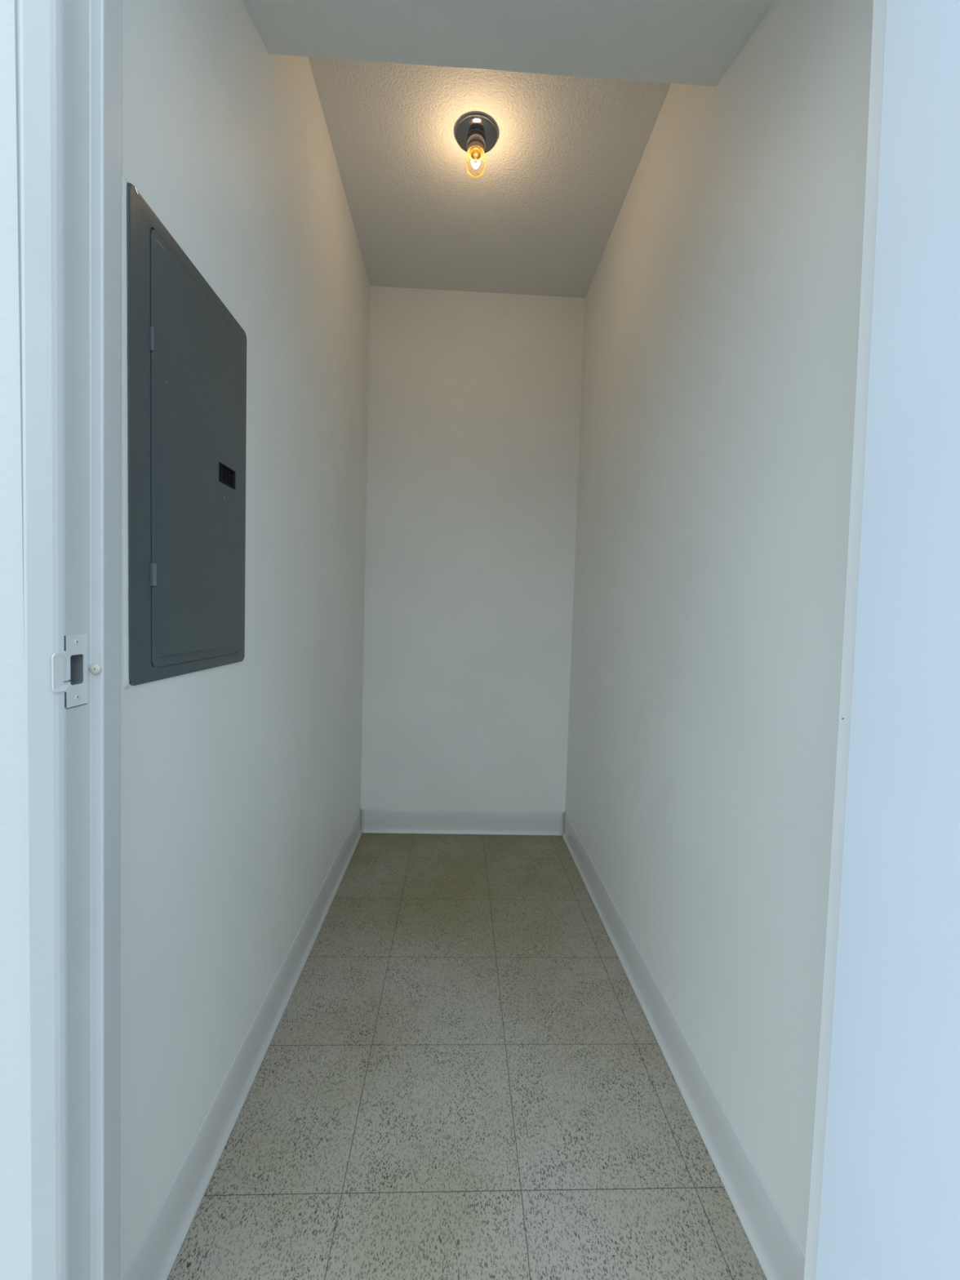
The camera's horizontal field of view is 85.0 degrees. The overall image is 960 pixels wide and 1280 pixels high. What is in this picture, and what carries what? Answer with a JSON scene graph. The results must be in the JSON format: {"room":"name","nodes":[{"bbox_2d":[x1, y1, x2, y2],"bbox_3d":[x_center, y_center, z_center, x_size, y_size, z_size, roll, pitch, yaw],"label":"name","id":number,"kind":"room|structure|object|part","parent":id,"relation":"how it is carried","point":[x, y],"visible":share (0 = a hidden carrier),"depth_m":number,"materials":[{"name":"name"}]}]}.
{"room":"storage closet","nodes":[
{"label":"storage closet","id":0,"kind":"room"},
{"bbox_2d":[0,0,29,1279],"bbox_3d":[-0.012,-0.339,0.513,4.400,2.600,0.079,2,3,-2],"label":"wall","id":1,"kind":"structure","parent":0,"point":[14,1152],"depth_m":0.48,"materials":[{"name":"paint"}]},
{"bbox_2d":[16,0,122,1279],"bbox_3d":[-0.403,-0.042,0.509,0.070,1.985,0.084,2,3,-2],"label":"trim","id":2,"kind":"structure","parent":1,"relation":"attached to","point":[69,52],"depth_m":0.50,"materials":[{"name":"paint"}]},
{"bbox_2d":[51,634,88,708],"bbox_3d":[-0.397,0.030,0.499,0.017,0.069,0.040,2,3,-2],"label":"strike plate","id":3,"kind":"object","parent":2,"relation":"attached to","point":[75,689],"visible":1,"depth_m":0.50,"materials":[{"name":"paint"}]},
{"bbox_2d":[89,663,101,674],"bbox_3d":[-0.384,0.029,0.523,0.010,0.010,0.004,2,3,-2],"label":"bumper cover","id":4,"kind":"object","parent":2,"relation":"attached to","point":[95,668],"visible":1,"depth_m":0.52,"materials":[{"name":"rubber"}]},
{"bbox_2d":[815,0,959,1279],"bbox_3d":[0.407,-0.001,0.146,0.059,1.965,0.783,2,3,-2],"label":"door","id":5,"kind":"structure","parent":1,"relation":"in","point":[890,1202],"depth_m":0.47,"materials":[{"name":"paint"}]},
{"bbox_2d":[120,0,370,1279],"bbox_3d":[-0.511,-0.402,1.447,0.100,2.600,1.832,2,3,-2],"label":"wall","id":6,"kind":"structure","parent":0,"point":[241,781],"depth_m":1.02,"materials":[{"name":"paint"}]},
{"bbox_2d":[121,173,246,688],"bbox_3d":[-0.440,-0.255,0.812,0.019,0.614,0.360,2,3,-2],"label":"electrical panel","id":7,"kind":"object","parent":6,"relation":"attached to","point":[184,352],"visible":0.95,"depth_m":0.74,"materials":[{"name":"grey metal"}]},
{"bbox_3d":[-0.437,-0.254,0.823,0.010,0.570,0.274,2,3,-2],"label":"door","id":8,"kind":"part","parent":7,"relation":"part of","materials":[{"name":"grey metal"}]},
{"bbox_2d":[122,808,362,1279],"bbox_3d":[-0.491,0.844,1.464,0.012,0.112,1.732,2,3,-2],"label":"baseboard","id":9,"kind":"structure","parent":6,"relation":"attached to","point":[155,1258],"depth_m":0.98,"materials":[{"name":"paint"}]},
{"bbox_2d":[167,833,766,1279],"bbox_3d":[-0.044,0.962,1.504,1.115,0.100,1.902,2,3,-2],"label":"floor","id":10,"kind":"structure","parent":0,"point":[462,1074],"depth_m":1.05,"materials":[{"name":"tile"}]},
{"bbox_2d":[360,285,585,812],"bbox_3d":[-0.039,-0.434,2.333,0.915,2.600,0.100,2,3,-2],"label":"wall","id":11,"kind":"structure","parent":0,"point":[474,398],"depth_m":2.28,"materials":[{"name":"paint"}]},
{"bbox_2d":[360,809,564,835],"bbox_3d":[-0.075,0.815,2.341,0.915,0.104,0.012,2,3,-2],"label":"baseboard","id":12,"kind":"structure","parent":11,"relation":"attached to","point":[372,821],"depth_m":2.34,"materials":[{"name":"paint"}]},
{"bbox_2d":[308,57,671,297],"bbox_3d":[0.020,-1.498,1.626,0.915,0.100,1.202,2,3,-2],"label":"ceiling","id":13,"kind":"structure","parent":0,"point":[541,215],"depth_m":1.61,"materials":[{"name":"white paint"}]},
{"bbox_2d":[455,113,497,178],"bbox_3d":[-0.012,-1.384,1.492,0.120,0.120,0.120,2,3,-2],"label":"ceiling lamp","id":14,"kind":"object","parent":13,"relation":"attached to","point":[476,134],"visible":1,"depth_m":1.48,"materials":[{"name":"black metal"}]},
{"bbox_3d":[-0.013,-1.355,1.494,0.058,0.062,0.058,2,3,-2],"label":"bulb glass","id":15,"kind":"part","parent":14,"relation":"part of","materials":[{"name":"clear glass"}]},
{"bbox_3d":[-0.011,-1.401,1.492,0.049,0.032,0.049,2,3,-2],"label":"bulb","id":16,"kind":"part","parent":14,"relation":"part of","materials":[{"name":"yellow glass"}]},
{"bbox_3d":[-0.012,-1.378,1.493,0.030,0.023,0.030,2,3,-2],"label":"stem","id":17,"kind":"part","parent":14,"relation":"part of","materials":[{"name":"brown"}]},
{"bbox_2d":[466,128,485,150],"bbox_3d":[-0.011,-1.416,1.491,0.052,0.029,0.052,2,3,-2],"label":"socket","id":18,"kind":"object","parent":14,"relation":"attached to","point":[474,136],"depth_m":1.47,"materials":[{"name":"black metal"}]},
{"bbox_2d":[243,0,773,86],"bbox_3d":[0.049,-1.295,0.787,0.915,0.416,0.563,2,3,-2],"label":"ceiling","id":19,"kind":"structure","parent":0,"point":[695,42],"depth_m":0.98,"materials":[{"name":"paint"}]},
{"bbox_2d":[564,0,873,1258],"bbox_3d":[0.502,-0.374,1.490,0.100,2.600,1.832,2,3,-2],"label":"wall","id":20,"kind":"structure","parent":0,"point":[722,308],"depth_m":0.96,"materials":[{"name":"paint"}]},
{"bbox_2d":[561,811,804,1279],"bbox_3d":[0.410,0.869,1.502,0.012,0.112,1.732,2,3,-2],"label":"baseboard","id":21,"kind":"structure","parent":20,"relation":"attached to","point":[775,1250],"depth_m":1.01,"materials":[{"name":"paint"}]},
{"bbox_2d":[803,0,886,1279],"bbox_3d":[0.424,-0.019,0.548,0.080,1.985,0.075,2,3,-2],"label":"trim","id":22,"kind":"structure","parent":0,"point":[879,6],"depth_m":0.57,"materials":[{"name":"paint"}]}
]}

